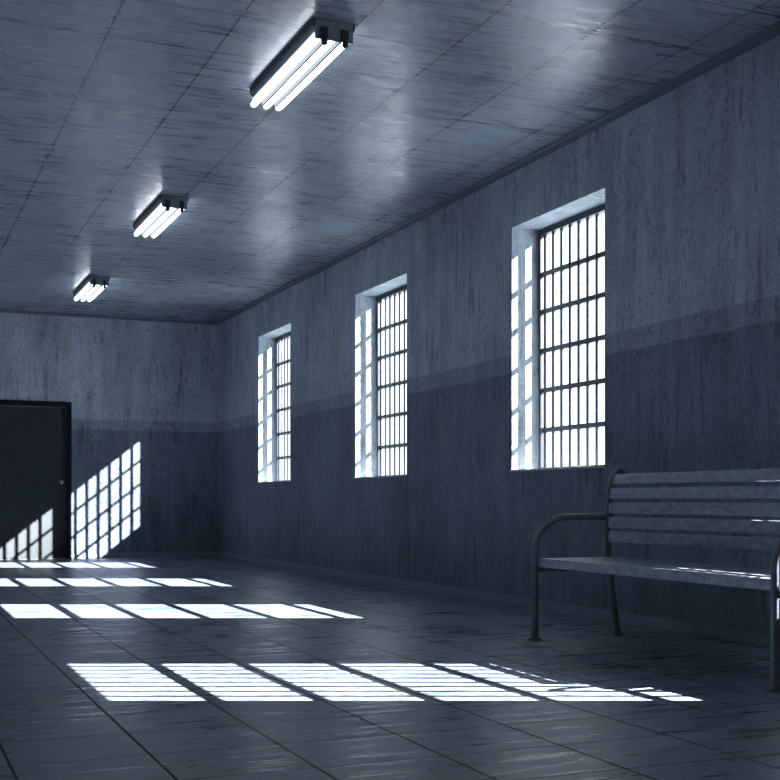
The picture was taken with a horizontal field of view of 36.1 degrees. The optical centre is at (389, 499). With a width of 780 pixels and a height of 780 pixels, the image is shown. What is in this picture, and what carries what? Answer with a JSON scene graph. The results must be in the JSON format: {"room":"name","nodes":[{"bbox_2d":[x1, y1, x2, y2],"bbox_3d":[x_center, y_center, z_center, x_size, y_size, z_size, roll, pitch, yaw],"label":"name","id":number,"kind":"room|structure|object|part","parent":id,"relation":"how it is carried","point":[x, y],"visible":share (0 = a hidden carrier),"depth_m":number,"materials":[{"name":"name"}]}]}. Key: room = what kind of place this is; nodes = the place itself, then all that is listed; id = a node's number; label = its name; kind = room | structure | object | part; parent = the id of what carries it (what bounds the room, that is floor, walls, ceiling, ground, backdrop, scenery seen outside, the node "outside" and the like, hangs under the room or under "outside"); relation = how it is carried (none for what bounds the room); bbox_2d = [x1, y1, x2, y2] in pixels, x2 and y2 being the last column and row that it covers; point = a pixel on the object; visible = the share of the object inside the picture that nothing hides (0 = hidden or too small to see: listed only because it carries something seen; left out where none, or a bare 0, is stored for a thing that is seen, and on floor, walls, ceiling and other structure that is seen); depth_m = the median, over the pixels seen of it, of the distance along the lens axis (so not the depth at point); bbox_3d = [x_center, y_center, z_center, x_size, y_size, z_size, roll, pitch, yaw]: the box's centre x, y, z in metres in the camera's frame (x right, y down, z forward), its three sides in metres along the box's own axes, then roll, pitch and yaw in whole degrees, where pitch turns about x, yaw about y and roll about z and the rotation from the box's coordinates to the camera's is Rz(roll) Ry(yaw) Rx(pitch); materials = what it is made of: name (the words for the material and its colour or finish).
{"room":"prison interior","nodes":[
{"label":"prison interior","id":0,"kind":"room"},
{"bbox_2d":[0,313,217,552],"bbox_3d":[-5.315,-0.920,17.215,5.730,3.540,0.300,0,0,-23],"label":"wall","id":1,"kind":"structure","parent":0,"point":[143,395],"depth_m":17.68,"materials":[{"name":"paint"}]},
{"bbox_2d":[0,400,71,559],"bbox_3d":[-5.222,-0.285,17.138,1.280,2.270,0.155,0,0,-23],"label":"door","id":2,"kind":"structure","parent":1,"relation":"in","point":[36,436],"depth_m":17.19,"materials":[{"name":"metal"}]},
{"bbox_2d":[0,309,215,324],"bbox_3d":[-5.255,-2.673,17.037,5.702,0.034,0.075,0,0,-23],"label":"trim","id":3,"kind":"structure","parent":1,"relation":"attached to","point":[1,310],"depth_m":17.50,"materials":[{"name":"paint"}]},
{"bbox_2d":[72,551,216,558],"bbox_3d":[-3.623,0.812,17.755,2.148,0.075,0.034,0,0,-23],"label":"baseboard","id":4,"kind":"structure","parent":1,"relation":"attached to","point":[188,553],"depth_m":17.73,"materials":[{"name":"concrete"}]},
{"bbox_2d":[0,0,779,321],"bbox_3d":[-1.329,-2.790,8.060,6.280,0.200,20.270,0,0,-23],"label":"ceiling","id":5,"kind":"structure","parent":0,"point":[108,108],"depth_m":8.46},
{"bbox_2d":[73,275,109,301],"bbox_3d":[-3.742,-2.615,14.966,0.250,0.150,1.337,0,0,-23],"label":"ceiling light","id":6,"kind":"object","parent":5,"relation":"attached to","point":[91,286],"visible":1,"depth_m":14.69,"materials":[{"name":"paint"}]},
{"bbox_3d":[-3.774,-2.604,14.932,0.012,0.052,1.208,0,0,-23],"label":"louvre blade","id":7,"kind":"part","parent":6,"relation":"part of","materials":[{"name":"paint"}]},
{"bbox_3d":[-3.695,-2.604,14.966,0.012,0.052,1.208,0,0,-23],"label":"louvre blade","id":8,"kind":"part","parent":6,"relation":"part of","materials":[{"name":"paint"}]},
{"bbox_3d":[-3.494,-2.634,14.386,0.226,0.108,0.016,0,0,-23],"label":"plate","id":9,"kind":"part","parent":6,"relation":"part of","materials":[{"name":"paint"}]},
{"bbox_2d":[133,194,188,237],"bbox_3d":[-2.153,-2.615,11.165,0.250,0.150,1.337,0,0,-23],"label":"ceiling light","id":10,"kind":"object","parent":5,"relation":"attached to","point":[165,208],"visible":1,"depth_m":10.93,"materials":[{"name":"paint"}]},
{"bbox_3d":[-2.185,-2.604,11.131,0.012,0.052,1.208,0,0,-23],"label":"louvre blade","id":11,"kind":"part","parent":10,"relation":"part of","materials":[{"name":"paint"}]},
{"bbox_3d":[-2.106,-2.604,11.165,0.012,0.052,1.208,0,0,-23],"label":"louvre blade","id":12,"kind":"part","parent":10,"relation":"part of","materials":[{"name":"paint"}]},
{"bbox_3d":[-1.906,-2.634,10.585,0.226,0.108,0.016,0,0,-23],"label":"plate","id":13,"kind":"part","parent":10,"relation":"part of","materials":[{"name":"paint"}]},
{"bbox_2d":[250,18,354,110],"bbox_3d":[-0.563,-2.615,7.310,0.250,0.150,1.337,0,0,-23],"label":"ceiling light","id":14,"kind":"object","parent":5,"relation":"attached to","point":[320,41],"visible":1,"depth_m":7.11,"materials":[{"name":"paint"}]},
{"bbox_3d":[-0.595,-2.604,7.276,0.012,0.052,1.208,0,0,-23],"label":"louvre blade","id":15,"kind":"part","parent":14,"relation":"part of","materials":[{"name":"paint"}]},
{"bbox_3d":[-0.516,-2.604,7.309,0.012,0.052,1.208,0,0,-23],"label":"louvre blade","id":16,"kind":"part","parent":14,"relation":"part of","materials":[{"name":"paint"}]},
{"bbox_3d":[-0.316,-2.634,6.730,0.226,0.108,0.016,0,0,-23],"label":"plate","id":17,"kind":"part","parent":14,"relation":"part of","materials":[{"name":"paint"}]},
{"bbox_2d":[0,556,779,779],"bbox_3d":[-1.329,0.910,8.060,6.280,0.120,20.270,0,0,-23],"label":"floor","id":18,"kind":"structure","parent":0,"point":[193,667],"depth_m":5.58,"materials":[{"name":"tile"}]},
{"bbox_2d":[528,468,779,692],"bbox_3d":[1.587,0.323,6.417,0.720,1.053,2.204,0,0,-23],"label":"park bench","id":19,"kind":"object","parent":18,"relation":"on","point":[744,577],"visible":1,"depth_m":6.58,"materials":[{"name":"wood"}]},
{"bbox_3d":[0.879,0.833,7.268,0.084,0.035,0.084,0,0,-23],"label":"foot plate","id":20,"kind":"part","parent":19,"relation":"part of","materials":[{"name":"metal"}]},
{"bbox_3d":[1.111,0.461,7.367,0.546,0.754,0.042,0,0,-23],"label":"leg","id":21,"kind":"part","parent":19,"relation":"part of","materials":[{"name":"metal"}]},
{"bbox_3d":[1.419,0.319,7.498,0.182,1.045,0.042,0,0,-23],"label":"leg","id":22,"kind":"part","parent":19,"relation":"part of","materials":[{"name":"metal"}]},
{"bbox_3d":[1.428,0.833,7.502,0.084,0.035,0.084,0,0,-23],"label":"foot plate","id":23,"kind":"part","parent":19,"relation":"part of","materials":[{"name":"metal"}]},
{"bbox_3d":[1.711,0.833,5.318,0.084,0.035,0.084,0,0,-23],"label":"foot plate","id":24,"kind":"part","parent":19,"relation":"part of","materials":[{"name":"metal"}]},
{"bbox_3d":[1.943,0.461,5.417,0.546,0.754,0.042,0,0,-23],"label":"leg","id":25,"kind":"part","parent":19,"relation":"part of","materials":[{"name":"metal"}]},
{"bbox_2d":[218,35,779,633],"bbox_3d":[1.399,-0.920,9.223,0.350,3.540,20.270,0,0,-23],"label":"wall","id":26,"kind":"structure","parent":0,"point":[690,176],"depth_m":9.02,"materials":[{"name":"paint"}]},
{"bbox_2d":[257,323,290,482],"bbox_3d":[-1.359,-1.224,15.663,0.367,1.993,1.400,0,0,-23],"label":"window","id":27,"kind":"structure","parent":26,"relation":"in","point":[270,344],"depth_m":16.27,"materials":[{"name":"concrete"}]},
{"bbox_3d":[-1.409,-0.239,15.641,0.258,0.012,1.388,0,0,-23],"label":"sill","id":28,"kind":"part","parent":27,"relation":"part of","materials":[{"name":"paint"}]},
{"bbox_3d":[-1.260,-1.224,15.705,0.055,1.981,1.388,0,0,-23],"label":"frame","id":29,"kind":"part","parent":27,"relation":"part of","materials":[{"name":"metal"}]},
{"bbox_2d":[354,273,406,478],"bbox_3d":[0.046,-1.224,12.370,0.367,1.993,1.380,0,0,-23],"label":"window","id":30,"kind":"structure","parent":26,"relation":"in","point":[371,327],"depth_m":12.96,"materials":[{"name":"concrete"}]},
{"bbox_3d":[-0.004,-0.239,12.348,0.258,0.012,1.368,0,0,-23],"label":"sill","id":31,"kind":"part","parent":30,"relation":"part of","materials":[{"name":"paint"}]},
{"bbox_3d":[0.144,-1.224,12.412,0.055,1.981,1.368,0,0,-23],"label":"frame","id":32,"kind":"part","parent":30,"relation":"part of","materials":[{"name":"metal"}]},
{"bbox_2d":[216,551,769,647],"bbox_3d":[1.242,0.812,9.102,0.034,0.075,19.770,0,0,-23],"label":"baseboard","id":33,"kind":"structure","parent":26,"relation":"attached to","point":[702,630],"depth_m":9.10,"materials":[{"name":"concrete"}]},
{"bbox_2d":[214,22,779,324],"bbox_3d":[1.223,-2.673,9.094,0.075,0.034,19.770,0,0,-23],"label":"trim","id":34,"kind":"structure","parent":26,"relation":"attached to","point":[773,31],"depth_m":8.96,"materials":[{"name":"paint"}]},
{"bbox_2d":[510,187,604,471],"bbox_3d":[1.409,-1.224,9.174,0.367,1.993,1.370,0,0,-23],"label":"window","id":35,"kind":"structure","parent":26,"relation":"in","point":[531,272],"depth_m":9.74,"materials":[{"name":"concrete"}]},
{"bbox_3d":[1.359,-0.239,9.152,0.258,0.012,1.358,0,0,-23],"label":"sill","id":36,"kind":"part","parent":35,"relation":"part of","materials":[{"name":"paint"}]},
{"bbox_3d":[1.508,-1.224,9.216,0.055,1.981,1.358,0,0,-23],"label":"frame","id":37,"kind":"part","parent":35,"relation":"part of","materials":[{"name":"metal"}]}
]}

